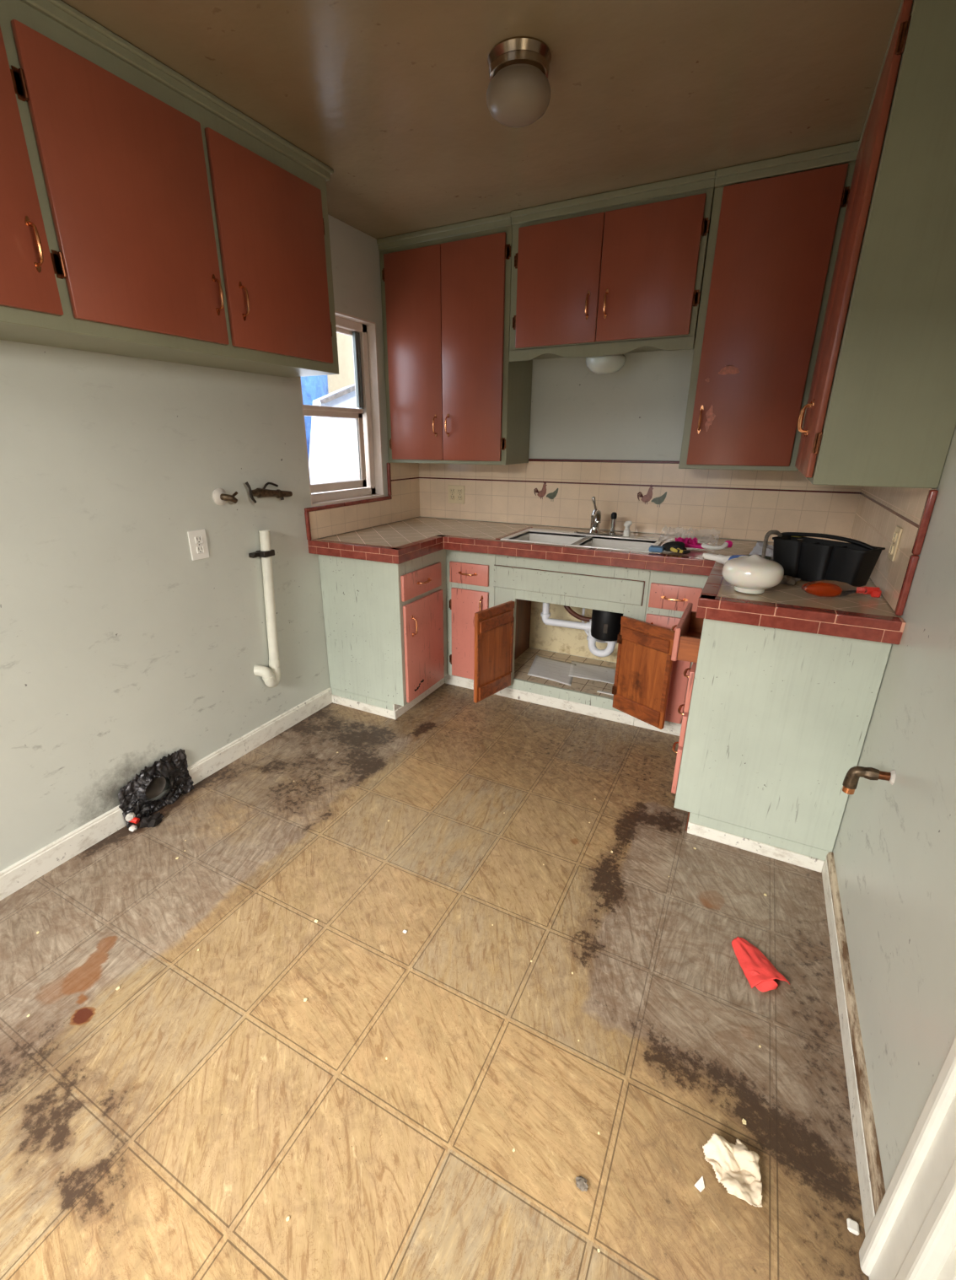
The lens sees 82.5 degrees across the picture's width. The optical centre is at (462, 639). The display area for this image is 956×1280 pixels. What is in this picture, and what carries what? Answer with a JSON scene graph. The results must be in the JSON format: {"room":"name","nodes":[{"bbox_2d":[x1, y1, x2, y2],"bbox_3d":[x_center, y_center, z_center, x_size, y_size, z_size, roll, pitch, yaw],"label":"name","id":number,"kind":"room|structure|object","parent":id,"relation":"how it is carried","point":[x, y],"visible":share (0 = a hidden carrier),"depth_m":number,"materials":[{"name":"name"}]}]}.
{"room":"kitchen","nodes":[
{"label":"kitchen","id":0,"kind":"room"},
{"bbox_2d":[0,214,416,871],"bbox_3d":[-1.349,-0.413,1.727,0.140,2.350,4.300,10,22,26],"label":"wall","id":1,"kind":"structure","parent":0,"point":[121,652],"depth_m":1.98,"materials":[{"name":"paint"}]},
{"bbox_2d":[118,748,193,828],"bbox_3d":[-1.263,0.568,2.183,0.184,0.200,0.300,10,22,26],"label":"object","id":2,"kind":"object","parent":1,"relation":"attached to","point":[151,782],"visible":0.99,"depth_m":2.16,"materials":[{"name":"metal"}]},
{"bbox_2d":[0,687,332,900],"bbox_3d":[-1.511,0.811,1.672,0.014,0.088,3.315,10,22,26],"label":"baseboard","id":3,"kind":"structure","parent":1,"relation":"attached to","point":[22,873],"depth_m":2.02,"materials":[{"name":"white wood"}]},
{"bbox_2d":[0,0,338,377],"bbox_3d":[-1.051,-1.199,1.486,0.344,0.705,1.855,10,22,26],"label":"upper cabinet","id":4,"kind":"object","parent":1,"relation":"attached to","point":[143,214],"visible":1,"depth_m":1.52,"materials":[{"name":"green paint"}]},
{"bbox_2d":[187,528,209,560],"bbox_3d":[-1.049,-0.377,2.170,0.010,0.115,0.078,10,22,26],"label":"wall outlet","id":5,"kind":"object","parent":1,"relation":"attached to","point":[197,539],"visible":1,"depth_m":2.17,"materials":[{"name":"white plastic"}]},
{"bbox_2d":[194,536,202,543],"bbox_3d":[-1.047,-0.395,2.162,0.006,0.028,0.028,10,22,26],"label":"socket","id":6,"kind":"object","parent":5,"relation":"attached to","point":[198,540],"depth_m":2.16,"materials":[{"name":"white plastic"}]},
{"bbox_2d":[196,545,204,553],"bbox_3d":[-1.047,-0.358,2.176,0.006,0.028,0.028,10,22,26],"label":"socket","id":7,"kind":"object","parent":5,"relation":"attached to","point":[200,549],"depth_m":2.17,"materials":[{"name":"white plastic"}]},
{"bbox_2d":[212,488,237,505],"bbox_3d":[-0.959,-0.581,2.219,0.059,0.068,0.092,10,22,26],"label":"shutoff valve","id":8,"kind":"object","parent":1,"relation":"attached to","point":[220,497],"visible":1,"depth_m":2.21,"materials":[{"name":"gold metal"}]},
{"bbox_2d":[220,491,237,503],"bbox_3d":[-0.949,-0.578,2.224,0.073,0.046,0.038,-13,24,-33],"label":"tap","id":9,"kind":"object","parent":8,"relation":"on","point":[224,497],"depth_m":2.21,"materials":[{"name":"gold metal"}]},
{"bbox_2d":[248,530,280,687],"bbox_3d":[-0.909,-0.120,2.491,0.080,0.735,0.173,10,22,26],"label":"drain pipe","id":10,"kind":"object","parent":1,"relation":"attached to","point":[271,675],"visible":1,"depth_m":2.51,"materials":[{"name":"plastic"}]},
{"bbox_2d":[245,481,292,503],"bbox_3d":[-0.856,-0.655,2.399,0.058,0.092,0.247,10,22,26],"label":"shutoff valve","id":11,"kind":"object","parent":1,"relation":"attached to","point":[259,492],"visible":1,"depth_m":2.37,"materials":[{"name":"gold metal"}]},
{"bbox_2d":[299,310,384,506],"bbox_3d":[-0.662,-1.176,2.821,0.144,0.899,0.610,10,22,26],"label":"window","id":12,"kind":"structure","parent":1,"relation":"in","point":[369,484],"depth_m":2.96,"materials":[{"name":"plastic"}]},
{"bbox_2d":[0,683,869,1279],"bbox_3d":[-0.247,0.891,1.580,2.355,0.001,4.300,10,22,26],"label":"floor","id":13,"kind":"structure","parent":0,"point":[170,1123],"depth_m":1.35,"materials":[{"name":"tile"}]},
{"bbox_2d":[125,812,139,831],"bbox_3d":[-1.248,0.686,2.058,0.048,0.058,0.044,10,22,26],"label":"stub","id":14,"kind":"object","parent":13,"relation":"on","point":[131,817],"visible":1,"depth_m":2.05,"materials":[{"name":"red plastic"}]},
{"bbox_2d":[139,812,164,828],"bbox_3d":[-1.187,0.688,2.079,0.077,0.040,0.071,-3,20,-9],"label":"clump","id":15,"kind":"object","parent":13,"relation":"on","point":[153,820],"visible":1,"depth_m":2.07,"materials":[{"name":"black"}]},
{"bbox_2d":[318,548,447,719],"bbox_3d":[-0.380,-0.082,3.012,0.542,0.849,0.522,10,22,26],"label":"base cabinet","id":16,"kind":"object","parent":13,"relation":"on","point":[385,623],"visible":0.98,"depth_m":2.81,"materials":[{"name":"green paint"}]},
{"bbox_2d":[444,549,496,694],"bbox_3d":[-0.065,-0.197,3.327,0.782,0.849,0.568,10,22,26],"label":"base cabinet","id":17,"kind":"object","parent":13,"relation":"on","point":[470,576],"visible":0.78,"depth_m":2.98,"materials":[{"name":"green paint"}]},
{"bbox_2d":[473,554,675,729],"bbox_3d":[0.631,-0.019,2.838,0.946,0.849,0.830,10,22,26],"label":"base cabinet","id":18,"kind":"object","parent":13,"relation":"on","point":[505,633],"visible":0.9,"depth_m":2.75,"materials":[{"name":"green paint"}]},
{"bbox_2d":[527,655,575,685],"bbox_3d":[0.517,0.172,3.128,0.249,0.005,0.386,6,21,16],"label":"liner","id":19,"kind":"object","parent":18,"relation":"in","point":[541,667],"visible":1,"depth_m":3.12,"materials":[{"name":"paper"}]},
{"bbox_2d":[564,605,591,621],"bbox_3d":[0.650,-0.236,3.009,0.288,0.265,0.056,16,26,38],"label":"hose","id":20,"kind":"object","parent":18,"relation":"in","point":[568,609],"visible":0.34,"depth_m":3.03,"materials":[{"name":"brown rubber"}]},
{"bbox_2d":[568,661,615,683],"bbox_3d":[0.742,0.186,3.084,0.320,0.005,0.220,10,22,26],"label":"liner","id":21,"kind":"object","parent":18,"relation":"in","point":[604,674],"visible":0.93,"depth_m":3.08,"materials":[{"name":"paper"}]},
{"bbox_2d":[581,607,606,643],"bbox_3d":[0.772,-0.187,3.046,0.207,0.418,0.055,13,24,32],"label":"supply hose","id":22,"kind":"object","parent":18,"relation":"in","point":[583,609],"visible":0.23,"depth_m":3.10,"materials":[{"name":"white plastic"}]},
{"bbox_2d":[596,689,613,695],"bbox_3d":[0.758,0.279,2.832,0.110,0.005,0.020,10,22,26],"label":"stick","id":23,"kind":"object","parent":18,"relation":"on","point":[599,691],"visible":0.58,"depth_m":2.83,"materials":[{"name":"white wood"}]},
{"bbox_2d":[307,516,906,644],"bbox_3d":[0.463,-0.397,2.534,2.353,0.068,1.269,10,22,26],"label":"countertop","id":24,"kind":"structure","parent":18,"relation":"on","point":[862,616],"depth_m":2.40,"materials":[{"name":"tile"}]},
{"bbox_2d":[500,527,666,553],"bbox_3d":[0.608,-0.425,2.763,0.730,0.174,0.410,10,22,26],"label":"sink","id":25,"kind":"object","parent":24,"relation":"in","point":[631,543],"visible":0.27,"depth_m":2.80,"materials":[{"name":"metal"}]},
{"bbox_2d":[540,602,617,656],"bbox_3d":[0.630,-0.142,2.938,0.430,0.457,0.056,10,22,26],"label":"sink drain","id":26,"kind":"object","parent":25,"relation":"attached to","point":[545,614],"visible":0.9,"depth_m":2.95,"materials":[{"name":"white plastic"}]},
{"bbox_2d":[591,609,623,641],"bbox_3d":[0.758,-0.169,2.817,0.164,0.335,0.167,10,22,26],"label":"garbage disposal","id":27,"kind":"object","parent":25,"relation":"attached to","point":[605,626],"visible":0.35,"depth_m":2.78,"materials":[{"name":"black plastic"}]},
{"bbox_2d":[623,521,632,536],"bbox_3d":[0.843,-0.566,2.777,0.041,0.078,0.034,10,22,26],"label":"soap nozzle","id":28,"kind":"object","parent":25,"relation":"on","point":[626,531],"visible":1,"depth_m":2.77,"materials":[{"name":"white plastic"}]},
{"bbox_2d":[574,496,623,536],"bbox_3d":[0.672,-0.616,2.750,0.256,0.192,0.216,10,22,26],"label":"faucet","id":29,"kind":"object","parent":24,"relation":"on","point":[596,513],"visible":1,"depth_m":2.81,"materials":[{"name":"silver metal"}]},
{"bbox_2d":[608,511,617,533],"bbox_3d":[0.774,-0.597,2.793,0.034,0.109,0.034,10,22,26],"label":"sprayer","id":30,"kind":"object","parent":29,"relation":"on","point":[614,515],"visible":1,"depth_m":2.79,"materials":[{"name":"silver metal"}]},
{"bbox_2d":[648,545,664,552],"bbox_3d":[0.856,-0.399,2.403,0.059,0.022,0.050,10,22,26],"label":"sponge","id":31,"kind":"object","parent":24,"relation":"on","point":[653,548],"visible":1,"depth_m":2.38,"materials":[{"name":"blue"}]},
{"bbox_2d":[661,541,690,553],"bbox_3d":[0.946,-0.408,2.399,0.098,0.041,0.134,-9,22,-24],"label":"glove","id":32,"kind":"object","parent":24,"relation":"on","point":[674,546],"visible":0.97,"depth_m":2.38,"materials":[{"name":"black fabric"}]},
{"bbox_2d":[675,537,732,549],"bbox_3d":[1.091,-0.435,2.473,0.241,0.042,0.079,12,23,30],"label":"scrub brush","id":33,"kind":"object","parent":24,"relation":"on","point":[693,543],"visible":0.82,"depth_m":2.46,"materials":[{"name":"plastic"}]},
{"bbox_2d":[702,553,748,564],"bbox_3d":[1.019,-0.297,2.069,0.070,0.069,0.291,-5,21,-14],"label":"spray bottle","id":34,"kind":"object","parent":24,"relation":"on","point":[720,558],"visible":0.35,"depth_m":2.11,"materials":[{"name":"white plastic"}]},
{"bbox_2d":[722,553,784,593],"bbox_3d":[0.942,-0.217,1.770,0.178,0.120,0.178,10,22,26],"label":"lampshade","id":35,"kind":"object","parent":24,"relation":"on","point":[754,573],"visible":1,"depth_m":1.71,"materials":[{"name":"beige glass"}]},
{"bbox_2d":[745,554,770,559],"bbox_3d":[1.164,-0.326,2.201,0.150,0.029,0.050,14,24,34],"label":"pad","id":36,"kind":"object","parent":24,"relation":"on","point":[766,556],"visible":0.15,"depth_m":2.17,"materials":[{"name":"grey"}]},
{"bbox_2d":[749,541,773,560],"bbox_3d":[1.246,-0.367,2.248,0.107,0.075,0.110,10,22,26],"label":"plastic bag","id":37,"kind":"object","parent":24,"relation":"on","point":[757,550],"visible":0.45,"depth_m":2.23,"materials":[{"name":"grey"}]},
{"bbox_2d":[779,575,801,585],"bbox_3d":[1.125,-0.205,1.873,0.065,0.029,0.046,10,22,26],"label":"scrap","id":38,"kind":"object","parent":24,"relation":"on","point":[787,579],"visible":0.91,"depth_m":1.86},
{"bbox_2d":[761,530,885,586],"bbox_3d":[1.246,-0.288,1.908,0.151,0.160,0.326,-12,23,-30],"label":"plastic tray","id":39,"kind":"object","parent":24,"relation":"on","point":[853,562],"visible":0.95,"depth_m":1.87,"materials":[{"name":"black plastic"}]},
{"bbox_2d":[801,580,882,597],"bbox_3d":[1.194,-0.160,1.715,0.242,0.054,0.053,1,20,2],"label":"soap bottle","id":40,"kind":"object","parent":24,"relation":"on","point":[819,588],"visible":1,"depth_m":1.70,"materials":[{"name":"orange plastic"}]},
{"bbox_2d":[575,1176,588,1191],"bbox_3d":[0.235,1.071,1.073,0.026,0.010,0.023,10,22,26],"label":"scrap","id":41,"kind":"object","parent":13,"relation":"on","point":[581,1182],"visible":1,"depth_m":1.07,"materials":[{"name":"grey paper"}]},
{"bbox_2d":[634,570,709,736],"bbox_3d":[1.117,0.018,2.738,0.337,0.849,0.568,10,22,26],"label":"base cabinet","id":42,"kind":"object","parent":13,"relation":"on","point":[669,594],"visible":0.38,"depth_m":2.50,"materials":[{"name":"green paint"}]},
{"bbox_2d":[694,1176,704,1192],"bbox_3d":[0.471,1.074,1.073,0.025,0.003,0.013,-13,24,-31],"label":"scrap","id":43,"kind":"object","parent":13,"relation":"on","point":[700,1185],"visible":1,"depth_m":1.07,"materials":[{"name":"white paper"}]},
{"bbox_2d":[702,1133,762,1207],"bbox_3d":[0.541,1.048,1.091,0.110,0.036,0.104,10,22,26],"label":"tissue","id":44,"kind":"object","parent":13,"relation":"on","point":[737,1167],"visible":1,"depth_m":1.09,"materials":[{"name":"white paper"}]},
{"bbox_2d":[731,936,790,991],"bbox_3d":[0.810,0.897,1.519,0.109,0.034,0.159,-5,21,-14],"label":"rag","id":45,"kind":"object","parent":13,"relation":"on","point":[758,970],"visible":1,"depth_m":1.50,"materials":[{"name":"fabric"}]},
{"bbox_2d":[671,602,892,872],"bbox_3d":[1.242,0.165,2.335,0.620,0.849,1.208,10,22,26],"label":"base cabinet","id":46,"kind":"object","parent":13,"relation":"on","point":[775,721],"visible":0.96,"depth_m":1.81,"materials":[{"name":"green paint"}]},
{"bbox_2d":[846,1217,860,1235],"bbox_3d":[0.727,1.092,1.013,0.018,0.009,0.020,10,22,26],"label":"chip","id":47,"kind":"object","parent":13,"relation":"on","point":[852,1226],"visible":1,"depth_m":1.01,"materials":[{"name":"white"}]},
{"bbox_2d":[61,0,901,239],"bbox_3d":[0.250,-1.286,0.488,3.815,0.140,4.570,10,22,26],"label":"ceiling","id":48,"kind":"structure","parent":0,"point":[389,95],"depth_m":1.57,"materials":[{"name":"paint"}]},
{"bbox_2d":[486,36,551,127],"bbox_3d":[0.154,-1.505,1.493,0.177,0.136,0.177,10,22,26],"label":"ceiling lamp","id":49,"kind":"object","parent":48,"relation":"attached to","point":[518,90],"visible":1,"depth_m":1.44,"materials":[{"name":"white glass"}]},
{"bbox_2d":[419,349,774,662],"bbox_3d":[0.789,-0.881,3.012,2.635,2.350,0.120,10,22,26],"label":"wall","id":50,"kind":"structure","parent":0,"point":[637,411],"depth_m":2.84,"materials":[{"name":"paint"}]},
{"bbox_2d":[376,212,532,464],"bbox_3d":[-0.037,-1.525,2.942,0.746,1.089,0.377,10,22,26],"label":"upper cabinet","id":51,"kind":"object","parent":50,"relation":"attached to","point":[454,392],"visible":0.98,"depth_m":2.80,"materials":[{"name":"green paint"}]},
{"bbox_2d":[509,170,715,361],"bbox_3d":[0.670,-1.622,2.504,0.850,0.608,0.383,10,22,26],"label":"upper cabinet","id":52,"kind":"object","parent":50,"relation":"attached to","point":[618,271],"visible":0.98,"depth_m":2.35,"materials":[{"name":"green paint"}]},
{"bbox_2d":[586,354,626,374],"bbox_3d":[0.687,-1.330,2.611,0.188,0.110,0.188,10,22,26],"label":"lamp","id":53,"kind":"object","parent":52,"relation":"attached to","point":[607,364],"visible":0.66,"depth_m":2.56,"materials":[{"name":"white glass"}]},
{"bbox_2d":[304,458,938,615],"bbox_3d":[0.476,-0.608,2.483,2.354,0.368,1.216,10,22,26],"label":"backsplash","id":54,"kind":"structure","parent":50,"relation":"attached to","point":[658,497],"depth_m":2.82,"materials":[{"name":"tile"}]},
{"bbox_2d":[448,484,464,504],"bbox_3d":[-0.038,-0.900,3.382,0.114,0.108,0.010,10,22,26],"label":"wall outlet","id":55,"kind":"object","parent":54,"relation":"attached to","point":[456,493],"visible":1,"depth_m":3.38,"materials":[{"name":"beige plastic"}]},
{"bbox_2d":[537,484,547,497],"bbox_3d":[0.457,-0.854,3.124,0.057,0.081,0.001,10,22,26],"label":"picture","id":56,"kind":"object","parent":54,"relation":"attached to","point":[541,488],"depth_m":3.12},
{"bbox_2d":[546,488,558,499],"bbox_3d":[0.511,-0.825,3.104,0.072,0.077,0.001,10,22,26],"label":"picture","id":57,"kind":"object","parent":54,"relation":"attached to","point":[551,493],"depth_m":3.10},
{"bbox_2d":[637,491,643,500],"bbox_3d":[0.942,-0.757,2.885,0.034,0.047,0.004,10,22,26],"label":"picture","id":58,"kind":"object","parent":54,"relation":"attached to","point":[640,494],"depth_m":2.88},
{"bbox_2d":[640,487,653,502],"bbox_3d":[0.973,-0.762,2.866,0.059,0.084,0.001,10,22,26],"label":"picture","id":59,"kind":"object","parent":54,"relation":"attached to","point":[647,493],"depth_m":2.87},
{"bbox_2d":[651,491,666,507],"bbox_3d":[1.027,-0.732,2.847,0.074,0.080,0.001,10,22,26],"label":"picture","id":60,"kind":"object","parent":54,"relation":"attached to","point":[658,498],"depth_m":2.85},
{"bbox_2d":[887,525,903,561],"bbox_3d":[1.340,-0.298,1.690,0.010,0.100,0.075,10,22,26],"label":"wall outlet","id":61,"kind":"object","parent":54,"relation":"attached to","point":[895,540],"visible":1,"depth_m":1.68,"materials":[{"name":"beige plastic"}]},
{"bbox_2d":[888,544,894,554],"bbox_3d":[1.338,-0.280,1.698,0.006,0.028,0.028,10,22,26],"label":"socket","id":62,"kind":"object","parent":61,"relation":"attached to","point":[892,547],"depth_m":1.69,"materials":[{"name":"beige plastic"}]},
{"bbox_2d":[892,532,898,542],"bbox_3d":[1.338,-0.317,1.685,0.006,0.028,0.028,10,22,26],"label":"socket","id":63,"kind":"object","parent":61,"relation":"attached to","point":[895,535],"depth_m":1.68,"materials":[{"name":"beige plastic"}]},
{"bbox_2d":[678,140,859,471],"bbox_3d":[1.254,-1.291,2.298,0.470,1.089,0.379,10,22,26],"label":"upper cabinet","id":64,"kind":"object","parent":50,"relation":"attached to","point":[777,224],"visible":0.95,"depth_m":2.14,"materials":[{"name":"green paint"}]},
{"bbox_2d":[832,426,955,1191],"bbox_3d":[0.847,-0.014,0.633,0.120,2.350,4.300,10,22,26],"label":"wall","id":65,"kind":"structure","parent":0,"point":[895,848],"depth_m":1.19,"materials":[{"name":"paint"}]},
{"bbox_2d":[822,857,875,1236],"bbox_3d":[0.982,0.923,1.399,0.016,0.064,1.062,10,22,26],"label":"baseboard","id":66,"kind":"structure","parent":65,"relation":"attached to","point":[868,1213],"depth_m":1.24,"materials":[{"name":"white wood"}]},
{"bbox_2d":[826,851,885,1214],"bbox_3d":[0.982,0.881,1.384,0.015,0.024,1.062,10,22,26],"label":"trim","id":67,"kind":"structure","parent":65,"relation":"attached to","point":[877,1181],"depth_m":1.23,"materials":[{"name":"beige wood"}]},
{"bbox_2d":[842,765,896,794],"bbox_3d":[1.034,0.361,1.389,0.096,0.092,0.039,10,22,26],"label":"copper pipe","id":68,"kind":"object","parent":65,"relation":"attached to","point":[852,778],"visible":1,"depth_m":1.39,"materials":[{"name":"orange metal"}]},
{"bbox_2d":[795,0,955,488],"bbox_3d":[1.372,-1.111,1.802,0.331,1.087,1.198,10,22,26],"label":"upper cabinet","id":69,"kind":"object","parent":65,"relation":"attached to","point":[881,406],"visible":1,"depth_m":1.35,"materials":[{"name":"green paint"}]},
{"bbox_2d":[859,1036,955,1279],"bbox_3d":[0.699,0.143,0.566,0.032,2.100,0.134,10,22,26],"label":"trim","id":70,"kind":"structure","parent":65,"relation":"attached to","point":[911,1234],"depth_m":0.82,"materials":[{"name":"white wood"}]},
{"bbox_2d":[935,1244,955,1279],"bbox_3d":[0.737,0.194,0.470,0.144,2.070,0.030,10,22,26],"label":"trim","id":71,"kind":"structure","parent":65,"relation":"attached to","point":[949,1271],"depth_m":0.75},
{"label":"outside","id":72,"kind":"structure","parent":0,"visible":0},
{"bbox_3d":[-3.622,-0.807,7.265,8.840,0.100,15.000,10,22,26],"label":"ground","id":73,"kind":"structure","parent":72,"visible":0},
{"bbox_2d":[301,375,328,458],"bbox_3d":[-2.177,-2.596,6.038,0.288,4.101,2.406,10,22,26],"label":"tarp","id":74,"kind":"object","parent":73,"relation":"on","point":[313,387],"visible":0.02,"depth_m":6.61,"materials":[{"name":"blue plastic"}]},
{"bbox_2d":[308,383,358,484],"bbox_3d":[-1.556,-1.910,6.420,0.120,2.550,3.000,10,22,26],"label":"outbuilding","id":75,"kind":"structure","parent":73,"relation":"on","point":[333,456],"depth_m":6.30,"materials":[{"name":"paint"}]},
{"bbox_2d":[319,385,355,403],"bbox_3d":[-1.156,-3.073,6.583,0.050,0.495,1.650,10,22,26],"label":"edging","id":76,"kind":"object","parent":75,"relation":"attached to","point":[351,389],"visible":0.45,"depth_m":6.15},
{"bbox_2d":[327,333,354,393],"bbox_3d":[-1.627,-3.947,8.579,0.600,4.900,4.050,10,22,26],"label":"house","id":77,"kind":"structure","parent":73,"relation":"on","point":[346,377],"depth_m":7.76,"materials":[{"name":"paint"}]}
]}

